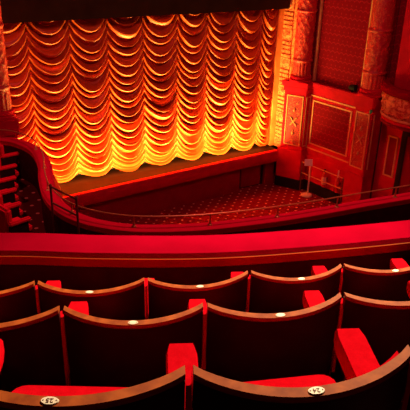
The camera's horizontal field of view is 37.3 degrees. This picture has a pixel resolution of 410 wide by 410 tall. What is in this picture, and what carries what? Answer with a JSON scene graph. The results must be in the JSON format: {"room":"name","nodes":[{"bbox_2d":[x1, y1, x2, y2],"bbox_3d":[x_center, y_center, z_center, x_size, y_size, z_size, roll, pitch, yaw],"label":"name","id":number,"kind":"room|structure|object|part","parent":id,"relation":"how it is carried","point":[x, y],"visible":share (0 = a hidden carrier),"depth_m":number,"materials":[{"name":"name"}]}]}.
{"room":"auditorium","nodes":[
{"label":"auditorium","id":0,"kind":"room"},
{"bbox_2d":[16,178,45,232],"bbox_3d":[-0.765,0.809,11.437,12.000,0.300,12.000,-13,28,-28],"label":"floor","id":1,"kind":"structure","parent":0,"point":[31,205],"depth_m":12.68,"materials":[{"name":"carpet"}]},
{"bbox_2d":[0,158,18,192],"bbox_3d":[-4.335,-0.725,13.155,0.470,0.870,0.575,-17,31,-35],"label":"chair","id":2,"kind":"object","parent":1,"relation":"on","point":[7,170],"visible":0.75,"depth_m":12.92,"materials":[{"name":"red fabric"}]},
{"bbox_3d":[-4.199,-0.804,12.893,0.420,0.080,0.090,-17,31,-35],"label":"armrest","id":3,"kind":"part","parent":2,"relation":"part of","materials":[{"name":"red fabric"}]},
{"bbox_3d":[-4.230,-0.497,13.014,0.360,0.580,0.050,-17,31,-35],"label":"arm panel","id":4,"kind":"part","parent":2,"relation":"part of","materials":[{"name":"red fabric"}]},
{"bbox_2d":[0,187,18,203],"bbox_3d":[-3.984,-0.174,11.984,0.470,0.870,0.575,-20,32,-38],"label":"chair","id":5,"kind":"object","parent":1,"relation":"on","point":[8,195],"visible":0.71,"depth_m":11.78,"materials":[{"name":"red fabric"}]},
{"bbox_3d":[-3.835,-0.256,11.729,0.420,0.080,0.090,-20,32,-38],"label":"armrest","id":6,"kind":"part","parent":5,"relation":"part of","materials":[{"name":"red fabric"}]},
{"bbox_3d":[-3.865,0.051,11.849,0.360,0.580,0.050,-20,32,-38],"label":"arm panel","id":7,"kind":"part","parent":5,"relation":"part of","materials":[{"name":"brown wood"}]},
{"bbox_2d":[0,175,18,201],"bbox_3d":[-4.159,-0.434,12.537,0.470,0.870,0.575,-19,32,-37],"label":"chair","id":8,"kind":"object","parent":1,"relation":"on","point":[7,182],"visible":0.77,"depth_m":12.30,"materials":[{"name":"red fabric"}]},
{"bbox_3d":[-4.017,-0.515,12.279,0.420,0.080,0.090,-19,32,-37],"label":"armrest","id":9,"kind":"part","parent":8,"relation":"part of","materials":[{"name":"red fabric"}]},
{"bbox_2d":[0,143,19,179],"bbox_3d":[-4.488,-1.041,13.831,0.470,0.870,0.575,-16,30,-34],"label":"chair","id":10,"kind":"object","parent":1,"relation":"on","point":[9,158],"visible":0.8,"depth_m":13.56,"materials":[{"name":"red fabric"}]},
{"bbox_3d":[-4.650,-1.018,13.759,0.120,0.860,0.460,-16,30,-34],"label":"backrest","id":11,"kind":"part","parent":10,"relation":"part of","materials":[{"name":"red fabric"}]},
{"bbox_3d":[-4.357,-1.119,13.565,0.420,0.080,0.090,-16,30,-34],"label":"armrest","id":12,"kind":"part","parent":10,"relation":"part of","materials":[{"name":"red fabric"}]},
{"bbox_3d":[-4.389,-0.812,13.687,0.360,0.580,0.050,-16,30,-34],"label":"arm panel","id":13,"kind":"part","parent":10,"relation":"part of","materials":[{"name":"red fabric"}]},
{"bbox_2d":[0,194,22,217],"bbox_3d":[-3.723,0.106,11.393,0.470,0.870,0.575,-21,33,-40],"label":"chair","id":14,"kind":"object","parent":1,"relation":"on","point":[16,211],"visible":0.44,"depth_m":11.20,"materials":[{"name":"red fabric"}]},
{"bbox_3d":[-3.875,0.138,11.304,0.120,0.860,0.460,-21,33,-40],"label":"backrest","id":15,"kind":"part","parent":14,"relation":"part of","materials":[{"name":"red fabric"}]},
{"bbox_3d":[-3.568,0.022,11.143,0.420,0.080,0.090,-21,33,-40],"label":"armrest","id":16,"kind":"part","parent":14,"relation":"part of","materials":[{"name":"red fabric"}]},
{"bbox_3d":[-3.718,0.113,11.461,0.380,0.120,0.500,-21,33,-40],"label":"seat","id":17,"kind":"part","parent":14,"relation":"part of","materials":[{"name":"red fabric"}]},
{"bbox_3d":[-3.598,0.330,11.262,0.360,0.580,0.050,-21,33,-40],"label":"arm panel","id":18,"kind":"part","parent":14,"relation":"part of","materials":[{"name":"brown wood"}]},
{"bbox_2d":[0,204,32,232],"bbox_3d":[-3.390,0.374,10.833,0.575,0.870,0.470,23,33,39],"label":"chair","id":19,"kind":"object","parent":1,"relation":"on","point":[8,224],"visible":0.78,"depth_m":10.57,"materials":[{"name":"red fabric"}]},
{"bbox_3d":[-3.539,0.407,10.739,0.460,0.860,0.120,23,33,39],"label":"backrest","id":20,"kind":"part","parent":19,"relation":"part of","materials":[{"name":"red fabric"}]},
{"bbox_3d":[-3.259,0.596,10.706,0.050,0.580,0.360,23,33,39],"label":"arm panel","id":21,"kind":"part","parent":19,"relation":"part of","materials":[{"name":"brown wood"}]},
{"bbox_3d":[-3.230,0.288,10.587,0.090,0.080,0.420,23,33,39],"label":"armrest","id":22,"kind":"part","parent":19,"relation":"part of","materials":[{"name":"red fabric"}]},
{"bbox_3d":[-3.386,0.381,10.901,0.500,0.120,0.380,23,33,39],"label":"seat","id":23,"kind":"part","parent":19,"relation":"part of","materials":[{"name":"red fabric"}]},
{"bbox_2d":[48,184,79,234],"bbox_3d":[-2.383,0.355,10.389,0.794,1.325,0.062,22,32,38],"label":"guard rail","id":24,"kind":"object","parent":1,"relation":"on","point":[51,187],"visible":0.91,"depth_m":10.21,"materials":[{"name":"brown metal"}]},
{"bbox_3d":[-2.651,0.245,10.612,0.064,1.325,0.064,-13,28,-28],"label":"post","id":25,"kind":"part","parent":24,"relation":"part of","materials":[{"name":"brown metal"}]},
{"bbox_3d":[-2.368,-0.205,10.130,0.731,0.034,0.036,22,32,38],"label":"rail","id":26,"kind":"part","parent":24,"relation":"part of","materials":[{"name":"brown metal"}]},
{"bbox_3d":[-2.375,0.067,10.256,0.731,0.034,0.036,22,32,38],"label":"rail","id":27,"kind":"part","parent":24,"relation":"part of","materials":[{"name":"brown metal"}]},
{"bbox_3d":[-2.115,0.465,10.166,0.064,1.325,0.064,-13,28,-28],"label":"post","id":28,"kind":"part","parent":24,"relation":"part of","materials":[{"name":"brown metal"}]},
{"bbox_2d":[0,137,409,235],"bbox_3d":[-1.445,0.076,11.971,12.784,1.150,3.904,7,25,11],"label":"balustrade","id":29,"kind":"object","parent":1,"relation":"on","point":[383,209],"visible":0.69,"depth_m":10.76,"materials":[{"name":"red paint"}]},
{"bbox_3d":[-1.460,0.114,12.007,12.757,1.050,3.847,7,25,11],"label":"panel","id":30,"kind":"part","parent":29,"relation":"part of","materials":[{"name":"red paint"}]},
{"bbox_2d":[0,129,409,227],"bbox_3d":[-0.176,-0.357,11.363,10.040,0.217,3.514,7,25,11],"label":"brass handrail","id":31,"kind":"object","parent":29,"relation":"on","point":[35,148],"visible":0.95,"depth_m":10.43,"materials":[{"name":"metal"}]},
{"bbox_2d":[59,144,274,195],"bbox_3d":[-3.294,-1.456,22.413,12.700,0.120,4.650,-13,28,-28],"label":"floor","id":32,"kind":"structure","parent":0,"point":[79,183],"depth_m":21.76,"materials":[{"name":"brown wood"}]},
{"bbox_2d":[3,9,277,182],"bbox_3d":[-2.402,-4.030,20.680,11.820,6.050,0.347,-13,28,-28],"label":"stage curtain","id":33,"kind":"object","parent":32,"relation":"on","point":[97,96],"visible":0.9,"depth_m":20.93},
{"bbox_2d":[267,9,284,145],"bbox_3d":[2.812,-6.113,23.102,0.304,8.050,0.207,-13,28,-28],"label":"trim","id":34,"kind":"structure","parent":32,"relation":"on","point":[276,68],"depth_m":23.50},
{"bbox_2d":[74,162,273,221],"bbox_3d":[-2.514,-0.186,21.429,12.696,1.340,0.246,-15,29,-31],"label":"wall","id":35,"kind":"structure","parent":0,"point":[157,200],"depth_m":22.19,"materials":[{"name":"red paint"}]},
{"bbox_2d":[62,149,277,208],"bbox_3d":[-2.372,-0.618,21.040,12.735,0.456,0.257,-15,29,-31],"label":"stage edge","id":36,"kind":"structure","parent":35,"relation":"attached to","point":[102,194],"depth_m":21.63,"materials":[{"name":"red paint"}]},
{"bbox_2d":[239,164,263,188],"bbox_3d":[1.800,-1.200,24.275,1.300,1.000,0.115,-13,28,-28],"label":"door","id":37,"kind":"structure","parent":35,"relation":"in","point":[251,176],"depth_m":24.27,"materials":[{"name":"red paint"}]},
{"bbox_2d":[75,143,276,175],"bbox_3d":[-2.550,-4.425,20.988,14.000,9.400,0.100,-13,28,-28],"label":"wall","id":38,"kind":"structure","parent":0,"point":[273,146],"depth_m":25.29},
{"bbox_2d":[118,160,376,224],"bbox_3d":[2.163,3.813,14.763,24.000,0.100,26.000,-13,28,-28],"label":"floor","id":39,"kind":"structure","parent":0,"point":[267,195],"depth_m":22.79,"materials":[{"name":"carpet"}]},
{"bbox_2d":[0,6,19,138],"bbox_3d":[-6.093,-2.889,17.582,1.120,9.300,0.950,-13,28,-28],"label":"column","id":40,"kind":"structure","parent":39,"relation":"on","point":[8,120],"depth_m":17.37,"materials":[{"name":"red paint"}]},
{"bbox_2d":[274,0,317,189],"bbox_3d":[3.551,-4.989,22.680,0.962,9.300,1.038,-13,28,-28],"label":"column","id":41,"kind":"structure","parent":39,"relation":"on","point":[292,151],"depth_m":23.09,"materials":[{"name":"red paint"}]},
{"bbox_3d":[3.401,-3.244,23.354,0.660,1.960,0.030,14,28,26],"label":"panel moulding","id":42,"kind":"part","parent":41,"relation":"part of","materials":[{"name":"gold metal"}]},
{"bbox_3d":[3.406,-3.247,23.362,0.580,1.880,0.010,14,28,26],"label":"carved panel","id":43,"kind":"part","parent":41,"relation":"part of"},
{"bbox_3d":[3.514,-4.402,22.956,0.796,0.200,0.928,-13,28,-28],"label":"cornice","id":44,"kind":"part","parent":41,"relation":"part of","materials":[{"name":"red paint"}]},
{"bbox_3d":[3.884,-3.179,23.241,0.200,1.960,0.020,-13,28,-28],"label":"panel moulding","id":45,"kind":"part","parent":41,"relation":"part of","materials":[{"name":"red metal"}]},
{"bbox_2d":[301,159,312,197],"bbox_3d":[3.992,-1.064,23.504,0.440,1.506,0.440,-13,28,-28],"label":"sign stand","id":46,"kind":"object","parent":39,"relation":"on","point":[308,162],"visible":1,"depth_m":23.49,"materials":[{"name":"metal"}]},
{"bbox_2d":[299,161,343,203],"bbox_3d":[4.433,-0.794,23.287,0.044,1.220,2.104,-17,31,-35],"label":"rail","id":47,"kind":"object","parent":39,"relation":"on","point":[341,188],"visible":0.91,"depth_m":23.03,"materials":[{"name":"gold metal"}]},
{"bbox_3d":[3.800,-1.149,24.017,0.041,1.220,0.041,-2,25,-8],"label":"post","id":48,"kind":"part","parent":47,"relation":"part of","materials":[{"name":"brown metal"}]},
{"bbox_3d":[5.067,-0.440,22.556,0.041,1.220,0.041,19,30,33],"label":"post","id":49,"kind":"part","parent":47,"relation":"part of","materials":[{"name":"brown metal"}]},
{"bbox_2d":[341,0,395,203],"bbox_3d":[5.687,-4.023,20.594,0.920,9.400,0.920,-13,28,-28],"label":"column","id":50,"kind":"structure","parent":39,"relation":"on","point":[368,96],"depth_m":20.45,"materials":[{"name":"red paint"}]},
{"bbox_3d":[5.406,-2.252,21.252,0.030,2.020,0.580,-17,31,-35],"label":"panel moulding","id":51,"kind":"part","parent":50,"relation":"part of","materials":[{"name":"gold metal"}]},
{"bbox_3d":[5.414,-2.255,21.258,0.010,1.940,0.500,-17,31,-35],"label":"carved panel","id":52,"kind":"part","parent":50,"relation":"part of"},
{"bbox_3d":[5.757,-2.152,21.080,0.040,2.000,0.025,-17,31,-35],"label":"panel moulding","id":53,"kind":"part","parent":50,"relation":"part of","materials":[{"name":"gold metal"}]},
{"bbox_2d":[305,0,409,198],"bbox_3d":[6.607,-3.722,19.877,0.740,9.500,10.204,-18,31,-35],"label":"wall","id":54,"kind":"structure","parent":0,"point":[341,26],"depth_m":21.54,"materials":[{"name":"red paint"}]},
{"bbox_2d":[0,0,289,23],"bbox_3d":[-2.397,-7.308,18.653,12.700,2.930,0.160,-13,28,-28],"label":"pelmet","id":55,"kind":"object","parent":54,"relation":"attached to","point":[12,11],"visible":1,"depth_m":18.86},
{"bbox_2d":[274,0,298,146],"bbox_3d":[3.318,-5.989,22.863,0.506,8.050,0.900,-18,31,-36],"label":"trim","id":56,"kind":"structure","parent":54,"relation":"attached to","point":[290,15],"depth_m":22.99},
{"bbox_3d":[4.138,-6.982,21.614,0.100,5.160,0.090,-17,31,-35],"label":"edge moulding","id":57,"kind":"part","parent":54,"relation":"part of","materials":[{"name":"red paint"}]},
{"bbox_2d":[303,179,341,203],"bbox_3d":[4.824,-0.354,23.311,0.050,0.420,3.050,-17,31,-35],"label":"baseboard","id":58,"kind":"structure","parent":54,"relation":"attached to","point":[316,189],"depth_m":23.60,"materials":[{"name":"wood"}]},
{"bbox_2d":[321,169,326,186],"bbox_3d":[4.575,-1.034,23.219,0.228,0.720,0.184,-13,28,-28],"label":"fire extinguisher","id":59,"kind":"object","parent":54,"relation":"attached to","point":[324,175],"visible":1,"depth_m":23.15,"materials":[{"name":"red metal"}]},
{"bbox_3d":[4.757,-1.520,22.898,0.060,0.120,3.350,-17,31,-35],"label":"rail","id":60,"kind":"part","parent":54,"relation":"part of","materials":[{"name":"red paint"}]},
{"bbox_3d":[4.628,-2.859,22.531,0.035,1.710,1.850,-17,31,-35],"label":"panel moulding","id":61,"kind":"part","parent":54,"relation":"part of","materials":[{"name":"gold metal"}]},
{"bbox_3d":[4.632,-2.844,22.535,0.329,2.100,2.184,-13,28,-28],"label":"panel moulding","id":62,"kind":"part","parent":54,"relation":"part of","materials":[{"name":"gold metal"}]},
{"bbox_3d":[4.792,-4.016,21.718,0.140,0.280,3.350,-17,31,-35],"label":"dado rail","id":63,"kind":"part","parent":54,"relation":"part of","materials":[{"name":"red paint"}]},
{"bbox_2d":[334,170,340,192],"bbox_3d":[4.978,-0.884,22.725,0.226,0.880,0.180,-13,28,-28],"label":"fire extinguisher","id":64,"kind":"object","parent":54,"relation":"attached to","point":[337,180],"visible":1,"depth_m":22.68,"materials":[{"name":"red metal"}]},
{"bbox_2d":[348,85,357,91],"bbox_3d":[5.176,-4.085,21.215,0.224,0.287,0.287,-13,28,-28],"label":"spotlight","id":65,"kind":"object","parent":54,"relation":"on","point":[352,88],"visible":1,"depth_m":21.13,"materials":[{"name":"black metal"}]},
{"bbox_3d":[5.503,-6.218,20.039,0.100,5.160,0.090,-17,31,-35],"label":"edge moulding","id":66,"kind":"part","parent":54,"relation":"part of","materials":[{"name":"red paint"}]},
{"bbox_3d":[6.324,-1.649,20.691,0.030,1.440,0.400,-17,31,-35],"label":"panel moulding","id":67,"kind":"part","parent":54,"relation":"part of","materials":[{"name":"gold metal"}]},
{"bbox_3d":[6.332,-1.651,20.697,0.010,1.340,0.300,-17,31,-35],"label":"panel","id":68,"kind":"part","parent":54,"relation":"part of","materials":[{"name":"red paint"}]},
{"bbox_2d":[380,78,409,131],"bbox_3d":[6.434,-3.047,19.037,1.204,1.250,2.759,-17,31,-35],"label":"box","id":69,"kind":"object","parent":54,"relation":"attached to","point":[395,108],"visible":1,"depth_m":18.93,"materials":[{"name":"red paint"}]},
{"bbox_3d":[6.481,-2.611,19.289,1.053,0.170,2.460,-17,31,-35],"label":"moulding","id":70,"kind":"part","parent":69,"relation":"part of","materials":[{"name":"red paint"}]},
{"bbox_3d":[6.442,-3.490,18.828,1.193,0.270,2.759,-17,31,-35],"label":"cushion rail","id":71,"kind":"part","parent":69,"relation":"part of","materials":[{"name":"red fabric"}]},
{"bbox_2d":[392,131,409,194],"bbox_3d":[6.869,-0.676,20.311,0.070,3.580,1.200,-17,31,-35],"label":"door","id":72,"kind":"structure","parent":54,"relation":"in","point":[402,176],"depth_m":20.33,"materials":[{"name":"red paint"}]},
{"bbox_3d":[0.583,1.495,2.760,9.000,0.300,6.600,-13,28,-28],"label":"floor","id":73,"kind":"structure","parent":0,"visible":0},
{"bbox_2d":[0,280,60,322],"bbox_3d":[-1.037,0.671,3.049,0.593,0.854,0.545,-1,25,-5],"label":"chair","id":74,"kind":"object","parent":73,"relation":"on","point":[20,302],"visible":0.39,"depth_m":2.73,"materials":[{"name":"brown wood"}]},
{"bbox_3d":[-1.013,0.382,2.686,0.489,0.017,0.129,-1,25,-6],"label":"rail","id":75,"kind":"part","parent":74,"relation":"part of","materials":[{"name":"brown wood"}]},
{"bbox_3d":[-0.787,0.510,3.046,0.086,0.062,0.400,0,25,-4],"label":"armrest","id":76,"kind":"part","parent":74,"relation":"part of","materials":[{"name":"red fabric"}]},
{"bbox_2d":[37,278,154,319],"bbox_3d":[-0.515,0.662,3.099,0.531,0.854,0.547,0,25,-4],"label":"chair","id":77,"kind":"object","parent":73,"relation":"on","point":[129,301],"visible":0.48,"depth_m":2.74,"materials":[{"name":"brown wood"}]},
{"bbox_3d":[-0.515,0.373,2.734,0.480,0.017,0.129,-1,25,-5],"label":"rail","id":78,"kind":"part","parent":77,"relation":"part of","materials":[{"name":"brown wood"}]},
{"bbox_3d":[-0.293,0.502,3.091,0.086,0.062,0.400,0,25,-4],"label":"armrest","id":79,"kind":"part","parent":77,"relation":"part of","materials":[{"name":"red fabric"}]},
{"bbox_2d":[148,270,249,318],"bbox_3d":[-0.027,0.643,3.168,0.524,0.854,0.563,-1,25,-5],"label":"chair","id":80,"kind":"object","parent":73,"relation":"on","point":[164,299],"visible":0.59,"depth_m":2.80,"materials":[{"name":"brown wood"}]},
{"bbox_3d":[-0.022,0.356,2.798,0.476,0.017,0.128,-3,25,-10],"label":"rail","id":81,"kind":"part","parent":80,"relation":"part of","materials":[{"name":"brown wood"}]},
{"bbox_3d":[0.190,0.477,3.172,0.086,0.062,0.400,0,25,-4],"label":"armrest","id":82,"kind":"part","parent":80,"relation":"part of","materials":[{"name":"red fabric"}]},
{"bbox_2d":[0,220,409,290],"bbox_3d":[0.103,0.546,3.830,7.233,0.900,0.620,-3,25,-10],"label":"gallery balustrade","id":83,"kind":"object","parent":73,"relation":"on","point":[80,262],"visible":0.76,"depth_m":3.42,"materials":[{"name":"red paint"}]},
{"bbox_2d":[249,264,342,312],"bbox_3d":[0.445,0.619,3.248,0.513,0.854,0.558,-1,25,-6],"label":"chair","id":84,"kind":"object","parent":73,"relation":"on","point":[268,294],"visible":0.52,"depth_m":2.88,"materials":[{"name":"brown wood"}]},
{"bbox_3d":[0.450,0.332,2.878,0.454,0.017,0.128,-3,25,-10],"label":"rail","id":85,"kind":"part","parent":84,"relation":"part of","materials":[{"name":"brown wood"}]},
{"bbox_3d":[0.651,0.452,3.252,0.086,0.062,0.400,0,25,-4],"label":"armrest","id":86,"kind":"part","parent":84,"relation":"part of","materials":[{"name":"red fabric"}]},
{"bbox_2d":[341,259,409,300],"bbox_3d":[0.912,0.589,3.340,0.519,0.854,0.570,-1,25,-5],"label":"chair","id":87,"kind":"object","parent":73,"relation":"on","point":[385,285],"visible":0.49,"depth_m":2.95,"materials":[{"name":"brown wood"}]},
{"bbox_3d":[0.918,0.303,2.967,0.471,0.017,0.128,-4,25,-12],"label":"rail","id":88,"kind":"part","parent":87,"relation":"part of","materials":[{"name":"brown wood"}]},
{"bbox_3d":[1.124,0.420,3.349,0.086,0.062,0.400,0,25,-4],"label":"armrest","id":89,"kind":"part","parent":87,"relation":"part of","materials":[{"name":"red fabric"}]},
{"bbox_3d":[0.589,1.648,1.737,9.000,0.280,5.886,-13,28,-28],"label":"floor","id":90,"kind":"structure","parent":0,"visible":0},
{"bbox_2d":[0,301,88,391],"bbox_3d":[-0.769,0.679,2.404,0.593,0.854,0.545,-1,25,-5],"label":"chair","id":91,"kind":"object","parent":90,"relation":"on","point":[35,347],"visible":0.72,"depth_m":2.11,"materials":[{"name":"fabric"}]},
{"bbox_3d":[-0.746,0.389,2.041,0.489,0.017,0.129,-1,25,-6],"label":"rail","id":92,"kind":"part","parent":91,"relation":"part of","materials":[{"name":"brown wood"}]},
{"bbox_3d":[-0.520,0.517,2.401,0.086,0.062,0.400,0,25,-4],"label":"armrest","id":93,"kind":"part","parent":91,"relation":"part of","materials":[{"name":"red fabric"}]},
{"bbox_2d":[63,299,206,386],"bbox_3d":[-0.245,0.672,2.449,0.533,0.854,0.545,0,25,-4],"label":"chair","id":94,"kind":"object","parent":90,"relation":"on","point":[102,352],"visible":0.75,"depth_m":2.11,"materials":[{"name":"fabric"}]},
{"bbox_3d":[-0.245,0.383,2.085,0.484,0.017,0.129,0,25,-4],"label":"rail","id":95,"kind":"part","parent":94,"relation":"part of","materials":[{"name":"brown wood"}]},
{"bbox_3d":[-0.242,0.394,2.036,0.035,0.002,0.022,1,25,-1],"label":"number plate","id":96,"kind":"part","parent":94,"relation":"part of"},
{"bbox_3d":[-0.020,0.513,2.439,0.086,0.062,0.400,0,25,-4],"label":"armrest","id":97,"kind":"part","parent":94,"relation":"part of","materials":[{"name":"red fabric"}]},
{"bbox_2d":[205,290,342,381],"bbox_3d":[0.257,0.654,2.516,0.545,0.854,0.563,0,25,-4],"label":"chair","id":98,"kind":"object","parent":90,"relation":"on","point":[240,346],"visible":0.77,"depth_m":2.17,"materials":[{"name":"fabric"}]},
{"bbox_3d":[0.262,0.368,2.146,0.499,0.017,0.128,-3,25,-9],"label":"rail","id":99,"kind":"part","parent":98,"relation":"part of","materials":[{"name":"brown wood"}]},
{"bbox_3d":[0.261,0.380,2.096,0.035,0.002,0.022,-5,25,-13],"label":"number plate","id":100,"kind":"part","parent":98,"relation":"part of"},
{"bbox_3d":[0.485,0.488,2.521,0.086,0.062,0.400,0,25,-4],"label":"armrest","id":101,"kind":"part","parent":98,"relation":"part of","materials":[{"name":"red fabric"}]},
{"bbox_2d":[329,281,409,382],"bbox_3d":[0.757,0.625,2.609,0.536,0.854,0.571,0,25,-4],"label":"chair","id":102,"kind":"object","parent":90,"relation":"on","point":[385,325],"visible":0.48,"depth_m":2.23,"materials":[{"name":"red fabric"}]},
{"bbox_3d":[0.763,0.339,2.237,0.493,0.017,0.128,-4,25,-11],"label":"rail","id":103,"kind":"part","parent":102,"relation":"part of","materials":[{"name":"brown wood"}]},
{"bbox_3d":[0.981,0.456,2.620,0.086,0.062,0.400,0,25,-4],"label":"armrest","id":104,"kind":"part","parent":102,"relation":"part of","materials":[{"name":"red fabric"}]},
{"bbox_3d":[0.767,1.466,1.331,9.000,0.400,5.209,-13,28,-28],"label":"floor","id":105,"kind":"structure","parent":0,"visible":0},
{"bbox_2d":[0,339,197,409],"bbox_3d":[-0.329,0.645,1.550,0.629,0.854,0.544,1,25,-1],"label":"chair","id":106,"kind":"object","parent":105,"relation":"on","point":[173,390],"visible":0.99,"depth_m":1.20,"materials":[{"name":"red fabric"}]},
{"bbox_3d":[-0.586,0.482,1.520,0.086,0.062,0.400,0,25,-4],"label":"armrest","id":107,"kind":"part","parent":106,"relation":"part of","materials":[{"name":"red fabric"}]},
{"bbox_3d":[-0.291,0.367,1.139,0.035,0.002,0.022,3,25,3],"label":"number plate","id":108,"kind":"part","parent":106,"relation":"part of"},
{"bbox_2d":[12,385,127,395],"bbox_3d":[-0.331,0.647,1.645,0.491,0.090,0.369,1,25,0],"label":"seat cushion","id":109,"kind":"object","parent":106,"relation":"on","point":[39,390],"depth_m":1.77,"materials":[{"name":"red fabric"}]},
{"bbox_3d":[-0.299,0.355,1.187,0.519,0.017,0.129,1,25,0],"label":"rail","id":110,"kind":"part","parent":106,"relation":"part of","materials":[{"name":"brown wood"}]},
{"bbox_3d":[-0.053,0.494,1.524,0.086,0.062,0.400,0,25,-4],"label":"armrest","id":111,"kind":"part","parent":106,"relation":"part of","materials":[{"name":"red fabric"}]},
{"bbox_2d":[191,328,409,409],"bbox_3d":[0.213,0.635,1.601,0.524,0.854,0.563,-1,25,-5],"label":"chair","id":112,"kind":"object","parent":105,"relation":"on","point":[366,385],"visible":1,"depth_m":1.23,"materials":[{"name":"red fabric"}]},
{"bbox_2d":[244,375,335,386],"bbox_3d":[0.183,0.641,1.688,0.498,0.090,0.368,-3,25,-10],"label":"seat cushion","id":113,"kind":"object","parent":112,"relation":"on","point":[310,380],"depth_m":1.82,"materials":[{"name":"red fabric"}]},
{"bbox_3d":[0.217,0.361,1.181,0.035,0.002,0.022,-5,26,-13],"label":"number plate","id":114,"kind":"part","parent":112,"relation":"part of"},
{"bbox_3d":[0.430,0.470,1.605,0.086,0.062,0.400,0,25,-4],"label":"armrest","id":115,"kind":"part","parent":112,"relation":"part of","materials":[{"name":"red fabric"}]}
]}

